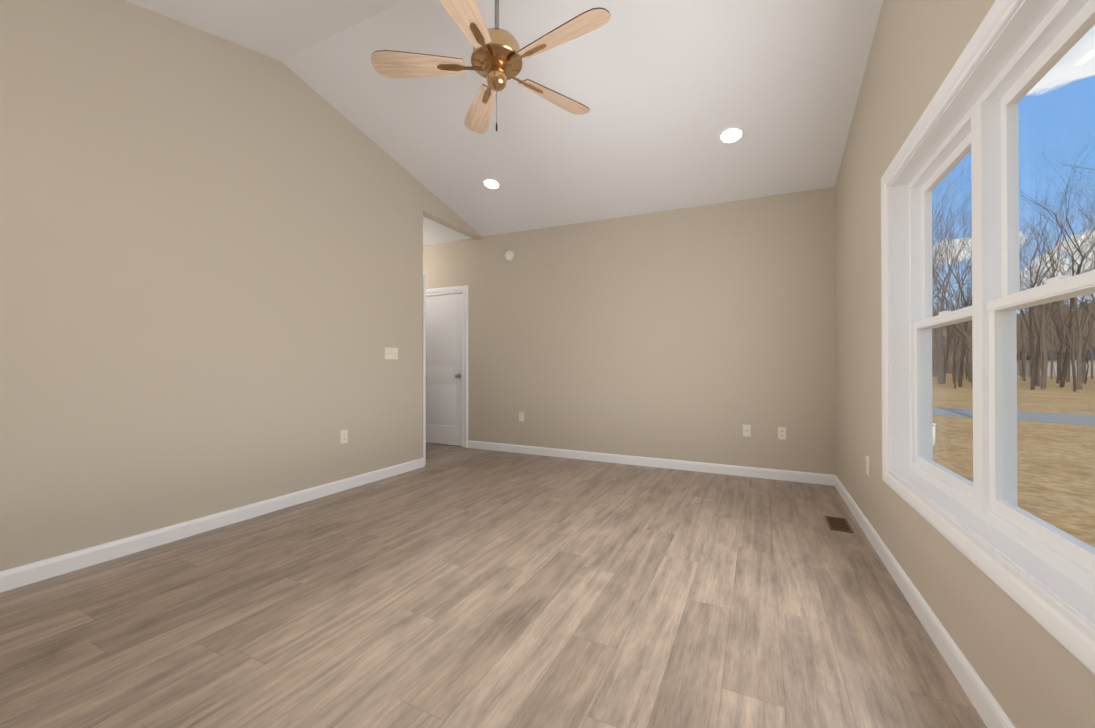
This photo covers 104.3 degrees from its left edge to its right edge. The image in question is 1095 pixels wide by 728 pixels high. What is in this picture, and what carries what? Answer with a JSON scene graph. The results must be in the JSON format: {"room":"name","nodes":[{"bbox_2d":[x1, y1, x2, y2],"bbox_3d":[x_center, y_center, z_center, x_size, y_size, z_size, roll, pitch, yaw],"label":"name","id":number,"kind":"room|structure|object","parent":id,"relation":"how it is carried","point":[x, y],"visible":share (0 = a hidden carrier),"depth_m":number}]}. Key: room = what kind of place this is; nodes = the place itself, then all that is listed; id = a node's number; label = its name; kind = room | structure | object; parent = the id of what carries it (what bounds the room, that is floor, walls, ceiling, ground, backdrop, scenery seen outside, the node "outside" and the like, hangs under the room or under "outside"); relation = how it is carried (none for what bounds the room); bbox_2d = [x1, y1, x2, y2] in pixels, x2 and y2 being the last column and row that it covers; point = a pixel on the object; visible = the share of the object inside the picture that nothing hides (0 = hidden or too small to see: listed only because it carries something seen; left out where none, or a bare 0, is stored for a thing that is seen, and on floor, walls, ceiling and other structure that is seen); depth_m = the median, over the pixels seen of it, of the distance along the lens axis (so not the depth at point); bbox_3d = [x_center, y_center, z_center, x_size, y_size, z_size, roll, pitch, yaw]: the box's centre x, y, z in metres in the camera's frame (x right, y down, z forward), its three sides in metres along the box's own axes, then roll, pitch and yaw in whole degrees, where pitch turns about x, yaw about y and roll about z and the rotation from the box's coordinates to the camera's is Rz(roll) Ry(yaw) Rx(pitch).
{"room":"empty living room","nodes":[
{"label":"empty living room","id":0,"kind":"room"},
{"bbox_2d":[0,0,482,570],"bbox_3d":[-2.046,-0.800,3.205,0.115,3.750,5.195,0,0,26],"label":"wall","id":1,"kind":"structure","parent":0,"point":[210,274],"depth_m":2.63},
{"bbox_2d":[0,458,424,592],"bbox_3d":[-2.229,1.024,2.681,0.014,0.095,4.114,0,0,26],"label":"baseboard","id":2,"kind":"structure","parent":1,"relation":"attached to","point":[16,577],"depth_m":2.58},
{"bbox_2d":[340,429,347,443],"bbox_3d":[-1.748,0.617,3.659,0.008,0.114,0.070,0,0,26],"label":"electrical outlet","id":3,"kind":"object","parent":1,"relation":"attached to","point":[343,436],"visible":1,"depth_m":3.65},
{"bbox_2d":[385,347,397,358],"bbox_3d":[-1.509,-0.110,4.129,0.020,0.114,0.163,0,0,26],"label":"switch plate","id":4,"kind":"object","parent":1,"relation":"attached to","point":[391,353],"visible":1,"depth_m":4.13},
{"bbox_2d":[126,0,404,60],"bbox_3d":[-0.884,-1.982,1.091,4.085,0.927,2.755,0,0,26],"label":"ceiling","id":5,"kind":"structure","parent":0,"point":[280,30],"depth_m":2.68},
{"bbox_2d":[371,0,610,133],"bbox_3d":[-0.256,-1.756,2.293,1.260,0.988,1.273,0,0,26],"label":"fan","id":6,"kind":"object","parent":5,"relation":"hanging from","point":[498,54],"visible":1,"depth_m":2.27},
{"bbox_2d":[423,217,471,246],"bbox_3d":[-2.160,-1.732,5.557,2.180,0.150,1.325,0,0,26],"label":"ceiling","id":7,"kind":"structure","parent":0,"point":[434,233],"depth_m":5.42},
{"bbox_2d":[0,442,986,727],"bbox_3d":[-1.255,1.132,2.775,6.265,0.120,5.470,0,0,26],"label":"floor","id":8,"kind":"structure","parent":0,"point":[452,586],"depth_m":1.80},
{"bbox_2d":[825,516,853,532],"bbox_3d":[1.956,1.071,2.862,0.124,0.004,0.280,0,0,26],"label":"floor vent","id":9,"kind":"object","parent":8,"relation":"in","point":[838,524],"visible":1,"depth_m":2.85},
{"bbox_2d":[281,0,882,236],"bbox_3d":[0.335,-1.999,3.540,4.085,0.866,2.715,0,0,26],"label":"ceiling","id":10,"kind":"structure","parent":0,"point":[666,92],"depth_m":3.23},
{"bbox_2d":[482,178,500,189],"bbox_3d":[-0.574,-1.856,4.368,0.195,0.050,0.190,0,0,26],"label":"recessed light","id":11,"kind":"object","parent":10,"relation":"in","point":[492,183],"visible":1,"depth_m":4.36},
{"bbox_2d":[718,126,744,143],"bbox_3d":[1.454,-1.816,3.369,0.195,0.050,0.190,0,0,26],"label":"recessed light","id":12,"kind":"object","parent":10,"relation":"in","point":[731,134],"visible":1,"depth_m":3.36},
{"bbox_2d":[423,187,835,474],"bbox_3d":[-0.062,-0.464,5.181,6.265,3.100,0.115,0,0,26],"label":"wall","id":13,"kind":"structure","parent":0,"point":[704,333],"depth_m":4.48},
{"bbox_2d":[426,293,461,445],"bbox_3d":[-1.484,0.066,5.859,0.825,2.032,0.173,0,0,26],"label":"door","id":14,"kind":"structure","parent":13,"relation":"in","point":[444,369],"depth_m":5.80},
{"bbox_2d":[426,285,467,447],"bbox_3d":[-1.475,0.021,5.870,1.014,2.138,0.138,0,0,26],"label":"door frame","id":15,"kind":"structure","parent":13,"relation":"attached to","point":[463,289],"depth_m":5.61},
{"bbox_2d":[504,250,513,260],"bbox_3d":[-0.483,-1.363,5.310,0.136,0.136,0.038,0,0,26],"label":"smoke detector","id":16,"kind":"object","parent":13,"relation":"attached to","point":[508,255],"visible":1,"depth_m":5.29},
{"bbox_2d":[519,412,523,421],"bbox_3d":[-0.320,0.640,5.235,0.070,0.114,0.008,0,0,26],"label":"electrical outlet","id":17,"kind":"object","parent":13,"relation":"attached to","point":[521,416],"visible":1,"depth_m":5.23},
{"bbox_2d":[468,440,831,485],"bbox_3d":[0.747,1.036,4.697,4.004,0.095,0.014,0,0,26],"label":"baseboard","id":18,"kind":"structure","parent":13,"relation":"attached to","point":[775,474],"depth_m":4.44},
{"bbox_2d":[743,424,750,436],"bbox_3d":[1.926,0.637,4.113,0.070,0.114,0.015,0,0,26],"label":"outlet","id":19,"kind":"object","parent":13,"relation":"attached to","point":[747,430],"visible":1,"depth_m":4.11},
{"bbox_2d":[778,427,785,439],"bbox_3d":[2.196,0.641,3.982,0.070,0.114,0.008,0,0,26],"label":"electrical outlet","id":20,"kind":"object","parent":13,"relation":"attached to","point":[781,432],"visible":1,"depth_m":3.98},
{"bbox_2d":[835,0,1094,727],"bbox_3d":[1.478,-0.810,1.426,0.160,3.750,5.470,0,0,26],"label":"wall","id":21,"kind":"structure","parent":0,"point":[1031,672],"depth_m":1.98},
{"bbox_2d":[866,455,868,474],"bbox_3d":[2.009,0.632,2.674,0.008,0.114,0.070,0,0,26],"label":"electrical outlet","id":22,"kind":"object","parent":21,"relation":"attached to","point":[867,464],"visible":0.98,"depth_m":2.66},
{"bbox_2d":[832,475,1014,727],"bbox_3d":[1.410,1.018,1.475,0.014,0.095,5.195,0,0,26],"label":"baseboard","id":23,"kind":"structure","parent":21,"relation":"attached to","point":[984,702],"depth_m":1.60},
{"bbox_2d":[881,0,1094,674],"bbox_3d":[1.495,-0.197,1.487,0.178,1.635,1.713,0,0,26],"label":"window","id":24,"kind":"structure","parent":21,"relation":"in","point":[1041,572],"depth_m":1.43},
{"label":"outside","id":25,"kind":"structure","parent":0,"visible":0},
{"bbox_2d":[932,374,1094,547],"bbox_3d":[75.894,2.032,40.245,340.000,0.300,380.000,0,0,26],"label":"ground","id":26,"kind":"structure","parent":25,"point":[1057,448],"depth_m":8.56},
{"bbox_2d":[933,423,935,445],"bbox_3d":[8.107,1.497,8.976,0.130,0.520,0.130,0,0,26],"label":"pipe","id":27,"kind":"object","parent":26,"relation":"on","point":[934,424],"depth_m":8.92},
{"bbox_2d":[932,121,1094,391],"bbox_3d":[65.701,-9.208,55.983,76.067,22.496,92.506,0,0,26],"label":"trees","id":28,"kind":"object","parent":26,"relation":"on","point":[1038,359],"depth_m":37.85},
{"bbox_2d":[932,407,1094,425],"bbox_3d":[15.207,1.730,15.271,3.999,0.025,220.001,0,0,-42],"label":"road","id":29,"kind":"structure","parent":26,"relation":"on","point":[965,414],"depth_m":14.07},
{"bbox_2d":[1017,350,1094,375],"bbox_3d":[99.073,-0.307,82.338,10.800,4.950,8.800,0,0,26],"label":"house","id":30,"kind":"structure","parent":26,"relation":"on","point":[1049,366],"depth_m":80.13},
{"bbox_3d":[-1.757,-0.349,6.122,2.390,3.120,2.710,0,0,26],"label":"wall","id":31,"kind":"structure","parent":0,"visible":0},
{"bbox_2d":[423,275,426,464],"bbox_3d":[-1.647,0.060,4.763,0.769,2.032,0.104,0,0,26],"label":"hall door","id":32,"kind":"structure","parent":31,"relation":"in","point":[424,367],"depth_m":4.56}
]}

